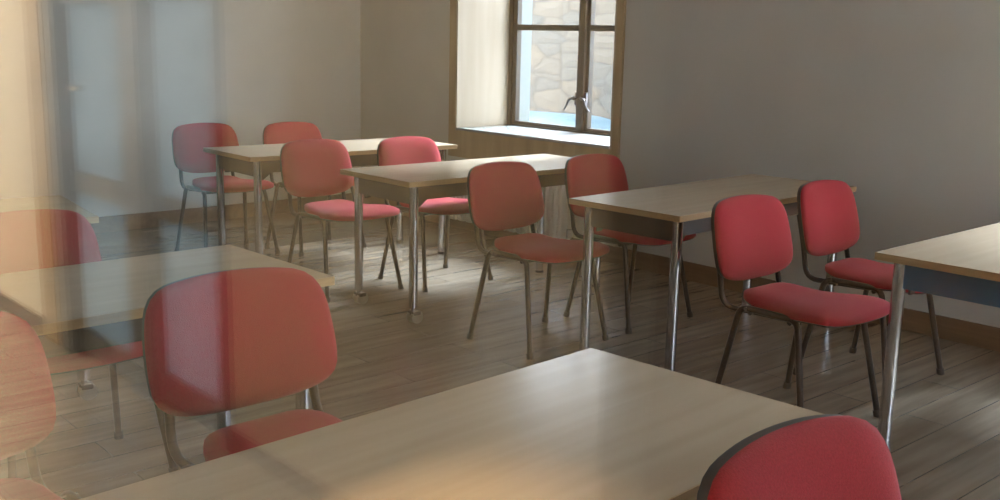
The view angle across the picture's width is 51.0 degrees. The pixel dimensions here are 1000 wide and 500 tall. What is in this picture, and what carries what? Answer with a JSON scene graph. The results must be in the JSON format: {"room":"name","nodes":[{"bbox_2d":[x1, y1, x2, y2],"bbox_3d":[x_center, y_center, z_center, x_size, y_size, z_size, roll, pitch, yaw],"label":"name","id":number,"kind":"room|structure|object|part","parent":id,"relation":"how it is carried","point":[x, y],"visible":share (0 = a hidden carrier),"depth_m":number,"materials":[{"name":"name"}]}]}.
{"room":"classroom","nodes":[
{"label":"classroom","id":0,"kind":"room"},
{"bbox_2d":[0,0,360,216],"bbox_3d":[-3.197,-1.561,7.211,5.165,2.950,0.300,-9,15,-41],"label":"wall","id":1,"kind":"structure","parent":0,"point":[94,94],"depth_m":7.69,"materials":[{"name":"paint"}]},
{"bbox_2d":[91,193,352,232],"bbox_3d":[-3.092,-0.151,7.402,5.047,0.115,0.018,-9,15,-41],"label":"baseboard","id":2,"kind":"structure","parent":1,"relation":"attached to","point":[232,211],"depth_m":8.01,"materials":[{"name":"brown wood"}]},
{"bbox_2d":[0,211,999,499],"bbox_3d":[-0.420,0.883,3.165,6.930,0.120,10.680,-9,15,-41],"label":"floor","id":3,"kind":"structure","parent":0,"point":[945,440],"depth_m":4.89,"materials":[{"name":"brown wood"}]},
{"bbox_2d":[0,311,81,499],"bbox_3d":[-1.034,0.599,2.083,0.546,0.844,0.625,-9,16,-43],"label":"chair","id":4,"kind":"object","parent":3,"relation":"on","point":[27,398],"visible":1,"depth_m":2.29,"materials":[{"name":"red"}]},
{"bbox_3d":[-1.191,0.309,2.200,0.476,0.329,0.114,-9,16,-43],"label":"backrest","id":5,"kind":"part","parent":4,"relation":"part of","materials":[{"name":"red fabric"}]},
{"bbox_3d":[-0.986,0.562,2.024,0.469,0.069,0.488,-9,16,-43],"label":"seat","id":6,"kind":"part","parent":4,"relation":"part of","materials":[{"name":"red fabric"}]},
{"bbox_3d":[-0.863,0.585,2.213,0.034,0.096,0.316,-9,16,-43],"label":"rail","id":7,"kind":"part","parent":4,"relation":"part of","materials":[{"name":"black metal"}]},
{"bbox_2d":[0,195,98,399],"bbox_3d":[-2.293,0.247,3.934,1.400,0.740,0.614,-7,14,-35],"label":"table","id":8,"kind":"object","parent":3,"relation":"on","point":[86,389],"visible":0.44,"depth_m":4.17,"materials":[{"name":"brown wood"}]},
{"bbox_3d":[-1.641,0.201,4.088,0.047,0.629,0.047,-7,14,-35],"label":"leg","id":9,"kind":"part","parent":8,"relation":"part of","materials":[{"name":"silver metal"}]},
{"bbox_2d":[78,381,93,389],"bbox_3d":[-1.643,0.537,4.159,0.047,0.021,0.056,-7,14,-35],"label":"table foot","id":10,"kind":"object","parent":8,"relation":"attached to","point":[83,385],"depth_m":4.14,"materials":[{"name":"grey plastic"}]},
{"bbox_2d":[0,209,178,477],"bbox_3d":[-1.420,0.328,3.386,0.546,0.844,0.625,-9,16,-43],"label":"chair","id":11,"kind":"object","parent":3,"relation":"on","point":[32,239],"visible":0.31,"depth_m":3.49,"materials":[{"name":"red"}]},
{"bbox_3d":[-1.456,0.616,3.126,0.026,0.364,0.106,-2,12,-16],"label":"leg","id":12,"kind":"part","parent":11,"relation":"part of","materials":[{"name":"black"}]},
{"bbox_3d":[-1.578,0.038,3.503,0.476,0.329,0.114,-9,16,-43],"label":"backrest","id":13,"kind":"part","parent":11,"relation":"part of","materials":[{"name":"red fabric"}]},
{"bbox_3d":[-1.372,0.291,3.328,0.469,0.069,0.488,-9,16,-43],"label":"seat","id":14,"kind":"part","parent":11,"relation":"part of","materials":[{"name":"red fabric"}]},
{"bbox_3d":[-1.359,0.502,3.702,0.026,0.364,0.100,-1,12,-13],"label":"leg","id":15,"kind":"part","parent":11,"relation":"part of","materials":[{"name":"black metal"}]},
{"bbox_3d":[-1.112,0.559,3.448,0.106,0.364,0.026,5,12,18],"label":"leg","id":16,"kind":"part","parent":11,"relation":"part of","materials":[{"name":"black metal"}]},
{"bbox_2d":[0,244,334,429],"bbox_3d":[-1.258,0.483,2.880,1.514,0.740,0.614,-9,16,-43],"label":"table","id":17,"kind":"object","parent":3,"relation":"on","point":[76,308],"visible":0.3,"depth_m":2.89,"materials":[{"name":"brown wood"}]},
{"bbox_3d":[-0.932,0.369,3.517,0.047,0.702,0.047,-9,16,-43],"label":"leg","id":18,"kind":"part","parent":17,"relation":"part of","materials":[{"name":"silver metal"}]},
{"bbox_3d":[-0.595,0.447,3.170,0.047,0.702,0.047,-9,16,-43],"label":"leg","id":19,"kind":"part","parent":17,"relation":"part of","materials":[{"name":"silver metal"}]},
{"bbox_2d":[172,123,279,253],"bbox_3d":[-1.828,-0.396,6.934,0.546,0.844,0.625,-9,15,-41],"label":"chair","id":20,"kind":"object","parent":3,"relation":"on","point":[189,141],"visible":0.83,"depth_m":6.95,"materials":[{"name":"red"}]},
{"bbox_3d":[-2.113,-0.166,6.936,0.100,0.364,0.026,5,12,17],"label":"leg","id":21,"kind":"part","parent":20,"relation":"part of","materials":[{"name":"black metal"}]},
{"bbox_3d":[-1.973,-0.360,6.778,0.034,0.096,0.316,-9,15,-41],"label":"rail","id":22,"kind":"part","parent":20,"relation":"part of","materials":[{"name":"black metal"}]},
{"bbox_3d":[-1.874,-0.108,6.675,0.026,0.364,0.106,-2,12,-14],"label":"leg","id":23,"kind":"part","parent":20,"relation":"part of","materials":[{"name":"black metal"}]},
{"bbox_3d":[-1.981,-0.687,7.056,0.476,0.329,0.114,-9,15,-41],"label":"backrest","id":24,"kind":"part","parent":20,"relation":"part of","materials":[{"name":"red fabric"}]},
{"bbox_3d":[-1.782,-0.433,6.874,0.469,0.069,0.488,-9,15,-41],"label":"seat","id":25,"kind":"part","parent":20,"relation":"part of","materials":[{"name":"red fabric"}]},
{"bbox_3d":[-1.760,-0.221,7.248,0.026,0.364,0.100,-1,12,-11],"label":"leg","id":26,"kind":"part","parent":20,"relation":"part of","materials":[{"name":"black metal"}]},
{"bbox_3d":[-1.653,-0.410,7.059,0.034,0.096,0.316,-9,15,-41],"label":"rail","id":27,"kind":"part","parent":20,"relation":"part of","materials":[{"name":"black metal"}]},
{"bbox_3d":[-1.520,-0.163,6.987,0.106,0.364,0.026,5,12,20],"label":"leg","id":28,"kind":"part","parent":20,"relation":"part of","materials":[{"name":"black metal"}]},
{"bbox_2d":[142,267,341,468],"bbox_3d":[-0.487,0.521,2.508,0.590,0.853,0.675,-9,15,-41],"label":"chair","id":29,"kind":"object","parent":3,"relation":"on","point":[225,340],"visible":0.66,"depth_m":2.59,"materials":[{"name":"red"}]},
{"bbox_3d":[-0.436,0.485,2.444,0.506,0.070,0.528,-9,15,-41],"label":"seat","id":30,"kind":"part","parent":29,"relation":"part of","materials":[{"name":"red fabric"}]},
{"bbox_2d":[263,121,366,256],"bbox_3d":[-1.284,-0.436,7.191,0.546,0.844,0.625,-9,16,-43],"label":"chair","id":31,"kind":"object","parent":3,"relation":"on","point":[280,132],"visible":0.27,"depth_m":7.22,"materials":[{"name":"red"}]},
{"bbox_3d":[-1.567,-0.204,7.184,0.100,0.364,0.026,4,12,15],"label":"leg","id":32,"kind":"part","parent":31,"relation":"part of","materials":[{"name":"black metal"}]},
{"bbox_3d":[-1.423,-0.399,7.030,0.034,0.096,0.316,-9,16,-43],"label":"rail","id":33,"kind":"part","parent":31,"relation":"part of","materials":[{"name":"black metal"}]},
{"bbox_3d":[-1.441,-0.726,7.308,0.476,0.329,0.114,-9,16,-43],"label":"backrest","id":34,"kind":"part","parent":31,"relation":"part of","materials":[{"name":"red fabric"}]},
{"bbox_3d":[-1.320,-0.147,6.931,0.026,0.364,0.106,-2,12,-16],"label":"leg","id":35,"kind":"part","parent":31,"relation":"part of","materials":[{"name":"black metal"}]},
{"bbox_3d":[-1.223,-0.261,7.507,0.026,0.364,0.100,-1,12,-13],"label":"leg","id":36,"kind":"part","parent":31,"relation":"part of","materials":[{"name":"black metal"}]},
{"bbox_2d":[203,138,456,253],"bbox_3d":[-1.067,-0.305,6.811,1.514,0.740,0.614,-8,15,-40],"label":"table","id":37,"kind":"object","parent":3,"relation":"on","point":[257,161],"visible":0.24,"depth_m":6.48,"materials":[{"name":"brown wood"}]},
{"bbox_3d":[-1.744,-0.298,6.550,0.047,0.629,0.047,-8,15,-40],"label":"leg","id":38,"kind":"part","parent":37,"relation":"part of","materials":[{"name":"silver metal"}]},
{"bbox_3d":[-1.426,-0.217,6.187,0.047,0.629,0.047,-8,15,-40],"label":"leg","id":39,"kind":"part","parent":37,"relation":"part of","materials":[{"name":"silver metal"}]},
{"bbox_3d":[-0.708,-0.414,7.431,0.047,0.702,0.047,-8,15,-40],"label":"leg","id":40,"kind":"part","parent":37,"relation":"part of","materials":[{"name":"silver metal"}]},
{"bbox_3d":[-0.390,-0.334,7.067,0.047,0.702,0.047,-8,15,-40],"label":"leg","id":41,"kind":"part","parent":37,"relation":"part of","materials":[{"name":"silver metal"}]},
{"bbox_2d":[280,139,403,302],"bbox_3d":[-0.918,-0.190,6.013,0.546,0.844,0.625,-9,16,-43],"label":"chair","id":42,"kind":"object","parent":3,"relation":"on","point":[309,167],"visible":0.91,"depth_m":6.03,"materials":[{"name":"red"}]},
{"bbox_3d":[-1.201,0.041,6.007,0.100,0.364,0.026,4,12,15],"label":"leg","id":43,"kind":"part","parent":42,"relation":"part of","materials":[{"name":"black metal"}]},
{"bbox_3d":[-1.058,-0.153,5.853,0.034,0.096,0.316,-9,16,-43],"label":"rail","id":44,"kind":"part","parent":42,"relation":"part of","materials":[{"name":"black metal"}]},
{"bbox_3d":[-1.076,-0.480,6.130,0.476,0.329,0.114,-9,16,-43],"label":"backrest","id":45,"kind":"part","parent":42,"relation":"part of","materials":[{"name":"red fabric"}]},
{"bbox_3d":[-0.954,0.098,5.753,0.026,0.364,0.106,-2,12,-16],"label":"leg","id":46,"kind":"part","parent":42,"relation":"part of","materials":[{"name":"black"}]},
{"bbox_3d":[-0.870,-0.228,5.955,0.469,0.069,0.488,-9,16,-43],"label":"seat","id":47,"kind":"part","parent":42,"relation":"part of","materials":[{"name":"red fabric"}]},
{"bbox_3d":[-0.747,-0.205,6.144,0.034,0.096,0.316,-9,16,-43],"label":"rail","id":48,"kind":"part","parent":42,"relation":"part of","materials":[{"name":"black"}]},
{"bbox_3d":[-0.610,0.041,6.075,0.106,0.364,0.026,5,12,18],"label":"leg","id":49,"kind":"part","parent":42,"relation":"part of","materials":[{"name":"black metal"}]},
{"bbox_2d":[377,136,492,291],"bbox_3d":[-0.399,-0.236,6.300,0.546,0.844,0.625,-9,15,-42],"label":"chair","id":50,"kind":"object","parent":3,"relation":"on","point":[401,150],"visible":0.56,"depth_m":6.30,"materials":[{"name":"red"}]},
{"bbox_3d":[-0.683,-0.005,6.296,0.100,0.364,0.026,5,12,16],"label":"leg","id":51,"kind":"part","parent":50,"relation":"part of","materials":[{"name":"black metal"}]},
{"bbox_3d":[-0.540,-0.200,6.141,0.034,0.096,0.316,-9,15,-42],"label":"rail","id":52,"kind":"part","parent":50,"relation":"part of","materials":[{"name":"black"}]},
{"bbox_3d":[-0.555,-0.527,6.418,0.476,0.329,0.114,-9,15,-42],"label":"backrest","id":53,"kind":"part","parent":50,"relation":"part of","materials":[{"name":"red fabric"}]},
{"bbox_3d":[-0.438,0.052,6.040,0.026,0.364,0.106,-2,12,-15],"label":"leg","id":54,"kind":"part","parent":50,"relation":"part of","materials":[{"name":"black metal"}]},
{"bbox_3d":[-0.352,-0.274,6.241,0.469,0.069,0.488,-9,15,-42],"label":"seat","id":55,"kind":"part","parent":50,"relation":"part of","materials":[{"name":"red fabric"}]},
{"bbox_3d":[-0.336,-0.062,6.615,0.026,0.364,0.100,-1,12,-13],"label":"leg","id":56,"kind":"part","parent":50,"relation":"part of","materials":[{"name":"black metal"}]},
{"bbox_3d":[-0.091,-0.004,6.359,0.106,0.364,0.026,5,12,19],"label":"leg","id":57,"kind":"part","parent":50,"relation":"part of","materials":[{"name":"black metal"}]},
{"bbox_2d":[79,348,821,499],"bbox_3d":[-0.111,0.732,1.774,0.614,0.740,1.514,12,16,43],"label":"table","id":58,"kind":"object","parent":3,"relation":"on","point":[587,424],"visible":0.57,"depth_m":1.85,"materials":[{"name":"brown wood"}]},
{"bbox_2d":[340,154,601,323],"bbox_3d":[-0.091,-0.105,5.931,1.514,0.740,0.614,-9,15,-41],"label":"table","id":59,"kind":"object","parent":3,"relation":"on","point":[411,184],"visible":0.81,"depth_m":5.55,"materials":[{"name":"brown wood"}]},
{"bbox_3d":[-0.762,-0.096,5.658,0.047,0.629,0.047,-9,15,-41],"label":"leg","id":60,"kind":"part","parent":59,"relation":"part of","materials":[{"name":"silver metal"}]},
{"bbox_2d":[354,292,365,296],"bbox_3d":[-0.765,0.241,5.730,0.047,0.021,0.056,-9,15,-41],"label":"table foot","id":61,"kind":"object","parent":59,"relation":"attached to","point":[356,294],"depth_m":5.71,"materials":[{"name":"grey plastic"}]},
{"bbox_3d":[-0.437,-0.016,5.300,0.047,0.629,0.047,-9,15,-41],"label":"leg","id":62,"kind":"part","parent":59,"relation":"part of","materials":[{"name":"silver metal"}]},
{"bbox_2d":[408,309,420,315],"bbox_3d":[-0.440,0.320,5.372,0.047,0.021,0.056,-9,15,-41],"label":"table foot","id":63,"kind":"object","parent":59,"relation":"attached to","point":[412,312],"depth_m":5.36,"materials":[{"name":"grey plastic"}]},
{"bbox_3d":[0.257,-0.217,6.557,0.047,0.702,0.047,-9,15,-41],"label":"leg","id":64,"kind":"part","parent":59,"relation":"part of","materials":[{"name":"silver metal"}]},
{"bbox_3d":[0.582,-0.137,6.199,0.047,0.702,0.047,-9,15,-41],"label":"leg","id":65,"kind":"part","parent":59,"relation":"part of","materials":[{"name":"silver metal"}]},
{"bbox_2d":[450,185,571,239],"bbox_3d":[0.062,-0.296,7.499,0.125,0.500,1.264,-9,15,-41],"label":"radiator","id":66,"kind":"object","parent":3,"relation":"on","point":[556,204],"visible":0.25,"depth_m":7.11,"materials":[{"name":"beige metal"}]},
{"bbox_2d":[466,161,609,359],"bbox_3d":[0.176,0.023,5.077,0.546,0.844,0.625,-9,15,-41],"label":"chair","id":67,"kind":"object","parent":3,"relation":"on","point":[503,195],"visible":0.93,"depth_m":5.09,"materials":[{"name":"red fabric"}]},
{"bbox_3d":[-0.108,0.253,5.079,0.100,0.364,0.026,5,12,17],"label":"leg","id":68,"kind":"part","parent":67,"relation":"part of","materials":[{"name":"black metal"}]},
{"bbox_3d":[0.032,0.059,4.921,0.034,0.096,0.316,-9,15,-41],"label":"rail","id":69,"kind":"part","parent":67,"relation":"part of","materials":[{"name":"black metal"}]},
{"bbox_3d":[0.024,-0.268,5.199,0.476,0.329,0.114,-9,15,-41],"label":"backrest","id":70,"kind":"part","parent":67,"relation":"part of","materials":[{"name":"red fabric"}]},
{"bbox_3d":[0.131,0.311,4.818,0.026,0.364,0.106,-2,12,-14],"label":"leg","id":71,"kind":"part","parent":67,"relation":"part of","materials":[{"name":"black"}]},
{"bbox_3d":[0.245,0.198,5.391,0.026,0.364,0.100,-1,12,-11],"label":"leg","id":72,"kind":"part","parent":67,"relation":"part of","materials":[{"name":"black metal"}]},
{"bbox_3d":[0.223,-0.014,5.018,0.469,0.069,0.488,-9,15,-41],"label":"seat","id":73,"kind":"part","parent":67,"relation":"part of","materials":[{"name":"red fabric"}]},
{"bbox_3d":[0.485,0.256,5.130,0.106,0.364,0.026,5,12,20],"label":"leg","id":74,"kind":"part","parent":67,"relation":"part of","materials":[{"name":"black metal"}]},
{"bbox_2d":[563,154,695,333],"bbox_3d":[0.676,-0.059,5.538,0.546,0.844,0.625,-9,16,-43],"label":"chair","id":75,"kind":"object","parent":3,"relation":"on","point":[585,174],"visible":0.54,"depth_m":5.54,"materials":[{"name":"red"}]},
{"bbox_3d":[0.393,0.173,5.532,0.100,0.364,0.026,4,12,15],"label":"leg","id":76,"kind":"part","parent":75,"relation":"part of","materials":[{"name":"black metal"}]},
{"bbox_3d":[0.518,-0.349,5.655,0.476,0.329,0.114,-9,16,-43],"label":"backrest","id":77,"kind":"part","parent":75,"relation":"part of","materials":[{"name":"red fabric"}]},
{"bbox_3d":[0.537,-0.021,5.378,0.034,0.096,0.316,-9,16,-43],"label":"rail","id":78,"kind":"part","parent":75,"relation":"part of","materials":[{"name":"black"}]},
{"bbox_3d":[0.640,0.230,5.278,0.026,0.364,0.106,-2,12,-16],"label":"leg","id":79,"kind":"part","parent":75,"relation":"part of","materials":[{"name":"black metal"}]},
{"bbox_3d":[0.737,0.116,5.854,0.026,0.364,0.100,-1,12,-13],"label":"leg","id":80,"kind":"part","parent":75,"relation":"part of","materials":[{"name":"black metal"}]},
{"bbox_3d":[0.724,-0.096,5.480,0.469,0.069,0.488,-9,16,-43],"label":"seat","id":81,"kind":"part","parent":75,"relation":"part of","materials":[{"name":"red fabric"}]},
{"bbox_3d":[0.984,0.173,5.600,0.106,0.364,0.026,5,12,18],"label":"leg","id":82,"kind":"part","parent":75,"relation":"part of","materials":[{"name":"black metal"}]},
{"bbox_2d":[569,174,856,371],"bbox_3d":[1.059,0.083,5.123,1.514,0.740,0.614,-10,16,-44],"label":"table","id":83,"kind":"object","parent":3,"relation":"on","point":[673,212],"visible":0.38,"depth_m":4.72,"materials":[{"name":"brown wood"}]},
{"bbox_3d":[0.400,0.135,4.826,0.047,0.702,0.047,-10,16,-44],"label":"leg","id":84,"kind":"part","parent":83,"relation":"part of","materials":[{"name":"silver metal"}]},
{"bbox_3d":[0.743,0.212,4.484,0.047,0.702,0.047,-10,16,-43],"label":"leg","id":85,"kind":"part","parent":83,"relation":"part of","materials":[{"name":"silver metal"}]},
{"bbox_3d":[1.375,-0.032,5.765,0.047,0.702,0.047,-10,16,-44],"label":"leg","id":86,"kind":"part","parent":83,"relation":"part of","materials":[{"name":"silver metal"}]},
{"bbox_3d":[1.718,0.045,5.423,0.047,0.702,0.047,-10,16,-44],"label":"leg","id":87,"kind":"part","parent":83,"relation":"part of","materials":[{"name":"silver metal"}]},
{"bbox_2d":[697,414,901,499],"bbox_3d":[0.634,0.750,1.476,0.590,0.861,0.675,-9,15,-41],"label":"chair","id":88,"kind":"object","parent":3,"relation":"on","point":[824,456],"visible":1,"depth_m":1.61,"materials":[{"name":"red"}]},
{"bbox_2d":[711,194,889,417],"bbox_3d":[1.160,0.240,4.109,0.546,0.844,0.625,-8,15,-39],"label":"chair","id":89,"kind":"object","parent":3,"relation":"on","point":[751,233],"visible":0.98,"depth_m":4.11,"materials":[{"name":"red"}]},
{"bbox_3d":[0.873,0.468,4.122,0.100,0.364,0.026,5,12,19],"label":"leg","id":90,"kind":"part","parent":89,"relation":"part of","materials":[{"name":"black metal"}]},
{"bbox_3d":[1.014,-0.052,4.237,0.476,0.329,0.114,-8,15,-39],"label":"backrest","id":91,"kind":"part","parent":89,"relation":"part of","materials":[{"name":"red fabric"}]},
{"bbox_3d":[1.009,0.275,3.959,0.034,0.096,0.316,-8,15,-39],"label":"rail","id":92,"kind":"part","parent":89,"relation":"part of","materials":[{"name":"black metal"}]},
{"bbox_3d":[1.239,0.416,4.420,0.026,0.364,0.100,-1,12,-9],"label":"leg","id":93,"kind":"part","parent":89,"relation":"part of","materials":[{"name":"black metal"}]},
{"bbox_3d":[1.102,0.527,3.852,0.026,0.364,0.106,-1,12,-12],"label":"leg","id":94,"kind":"part","parent":89,"relation":"part of","materials":[{"name":"black metal"}]},
{"bbox_3d":[1.204,0.203,4.048,0.469,0.069,0.488,-8,15,-39],"label":"seat","id":95,"kind":"part","parent":89,"relation":"part of","materials":[{"name":"red fabric"}]},
{"bbox_3d":[1.468,0.476,4.150,0.106,0.364,0.026,6,12,22],"label":"leg","id":96,"kind":"part","parent":89,"relation":"part of","materials":[{"name":"black metal"}]},
{"bbox_2d":[793,180,944,377],"bbox_3d":[1.645,0.143,4.645,0.546,0.844,0.625,-9,16,-43],"label":"chair","id":97,"kind":"object","parent":3,"relation":"on","point":[827,217],"visible":0.82,"depth_m":4.66,"materials":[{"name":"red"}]},
{"bbox_3d":[1.362,0.375,4.639,0.100,0.364,0.026,4,12,15],"label":"leg","id":98,"kind":"part","parent":97,"relation":"part of","materials":[{"name":"black metal"}]},
{"bbox_3d":[1.487,-0.147,4.762,0.476,0.329,0.114,-9,16,-43],"label":"backrest","id":99,"kind":"part","parent":97,"relation":"part of","materials":[{"name":"red fabric"}]},
{"bbox_3d":[1.506,0.180,4.485,0.034,0.096,0.316,-9,16,-43],"label":"rail","id":100,"kind":"part","parent":97,"relation":"part of","materials":[{"name":"black metal"}]},
{"bbox_3d":[1.706,0.318,4.961,0.026,0.364,0.100,-1,12,-13],"label":"leg","id":101,"kind":"part","parent":97,"relation":"part of","materials":[{"name":"black metal"}]},
{"bbox_3d":[1.693,0.106,4.587,0.469,0.069,0.488,-9,16,-43],"label":"seat","id":102,"kind":"part","parent":97,"relation":"part of","materials":[{"name":"red fabric"}]},
{"bbox_3d":[1.609,0.431,4.385,0.026,0.364,0.106,-2,12,-16],"label":"leg","id":103,"kind":"part","parent":97,"relation":"part of","materials":[{"name":"black metal"}]},
{"bbox_3d":[1.953,0.374,4.707,0.106,0.364,0.026,5,12,18],"label":"leg","id":104,"kind":"part","parent":97,"relation":"part of","materials":[{"name":"black metal"}]},
{"bbox_2d":[874,223,999,450],"bbox_3d":[2.065,0.330,4.011,1.514,0.740,0.614,-9,15,-42],"label":"table","id":105,"kind":"object","parent":3,"relation":"on","point":[964,265],"visible":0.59,"depth_m":3.65,"materials":[{"name":"brown wood"}]},
{"bbox_3d":[1.397,0.378,3.735,0.047,0.702,0.047,-9,15,-42],"label":"leg","id":106,"kind":"part","parent":105,"relation":"part of","materials":[{"name":"silver metal"}]},
{"bbox_2d":[360,0,999,327],"bbox_3d":[2.437,-0.571,5.461,0.700,3.950,10.680,-9,15,-41],"label":"wall","id":107,"kind":"structure","parent":0,"point":[897,102],"depth_m":5.78,"materials":[{"name":"paint"}]},
{"bbox_2d":[448,0,456,155],"bbox_3d":[-0.343,-1.779,7.851,0.022,2.150,0.075,-9,15,-41],"label":"trim","id":108,"kind":"structure","parent":107,"relation":"attached to","point":[453,3],"depth_m":7.93,"materials":[{"name":"brown wood"}]},
{"bbox_2d":[455,0,509,129],"bbox_3d":[-0.124,-1.859,7.970,0.520,1.870,0.018,-9,15,-41],"label":"curtain","id":109,"kind":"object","parent":107,"relation":"attached to","point":[482,26],"depth_m":8.04,"materials":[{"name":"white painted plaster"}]},
{"bbox_2d":[519,0,532,126],"bbox_3d":[0.189,-1.881,8.243,0.150,1.920,0.030,-9,15,-41],"label":"trim","id":110,"kind":"structure","parent":107,"relation":"attached to","point":[526,35],"depth_m":8.33,"materials":[{"name":"grey paint"}]},
{"bbox_2d":[454,130,610,158],"bbox_3d":[0.196,-0.687,7.432,0.022,0.200,1.605,-9,15,-41],"label":"trim","id":111,"kind":"structure","parent":107,"relation":"attached to","point":[471,145],"depth_m":7.58,"materials":[{"name":"brown wood"}]},
{"bbox_2d":[456,125,609,148],"bbox_3d":[0.381,-0.825,7.572,0.530,0.022,1.569,-9,15,-41],"label":"windowsill","id":112,"kind":"structure","parent":107,"relation":"attached to","point":[581,139],"depth_m":7.53,"materials":[{"name":"grey paint"}]},
{"bbox_2d":[507,0,614,135],"bbox_3d":[0.604,-1.764,7.568,0.126,1.830,1.569,-9,15,-41],"label":"window","id":113,"kind":"structure","parent":107,"relation":"in","point":[586,27],"depth_m":7.71,"materials":[{"name":"clear glass"},{"name":"wood"},{"name":"metal"}]},
{"bbox_3d":[0.374,-1.816,7.862,0.046,1.783,0.747,-9,15,-41],"label":"sash","id":114,"kind":"part","parent":113,"relation":"part of","materials":[{"name":"paint"}]},
{"bbox_3d":[0.521,-1.099,7.735,0.068,0.139,0.104,-9,15,-41],"label":"handle","id":115,"kind":"part","parent":113,"relation":"part of","materials":[{"name":"grey metal"}]},
{"bbox_3d":[0.607,-1.749,7.556,0.024,1.783,0.056,-9,15,-41],"label":"meeting post","id":116,"kind":"part","parent":113,"relation":"part of","materials":[{"name":"paint"}]},
{"bbox_3d":[0.630,-1.072,7.616,0.068,0.139,0.104,-9,15,-41],"label":"handle","id":117,"kind":"part","parent":113,"relation":"part of","materials":[{"name":"grey metal"}]},
{"bbox_3d":[0.884,-1.693,7.306,0.046,1.783,0.722,-9,15,-41],"label":"sash","id":118,"kind":"part","parent":113,"relation":"part of","materials":[{"name":"paint"}]},
{"bbox_2d":[610,0,626,158],"bbox_3d":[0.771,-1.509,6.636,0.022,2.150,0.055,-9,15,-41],"label":"trim","id":119,"kind":"structure","parent":107,"relation":"attached to","point":[621,10],"depth_m":6.71,"materials":[{"name":"brown wood"}]},
{"bbox_2d":[363,194,999,351],"bbox_3d":[2.150,0.369,5.407,0.018,0.115,10.080,-9,15,-41],"label":"baseboard","id":120,"kind":"structure","parent":107,"relation":"attached to","point":[952,329],"depth_m":6.21,"materials":[{"name":"brown wood"}]},
{"label":"outside","id":121,"kind":"structure","parent":0,"visible":0},
{"bbox_3d":[4.659,0.672,9.918,8.180,0.150,24.000,-9,15,-41],"label":"ground","id":122,"kind":"structure","parent":121,"visible":0},
{"bbox_2d":[529,111,610,129],"bbox_3d":[0.502,-0.457,10.232,1.700,1.736,4.102,-9,15,-41],"label":"parked car","id":123,"kind":"object","parent":122,"relation":"on","point":[597,122],"visible":0.02,"depth_m":9.85,"materials":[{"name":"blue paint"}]},
{"bbox_2d":[530,0,615,118],"bbox_3d":[0.633,-2.458,13.231,0.500,4.500,12.800,-9,15,-41],"label":"stone wall","id":124,"kind":"structure","parent":122,"relation":"on","point":[554,54],"depth_m":12.70,"materials":[{"name":"beige stone"}]}
]}

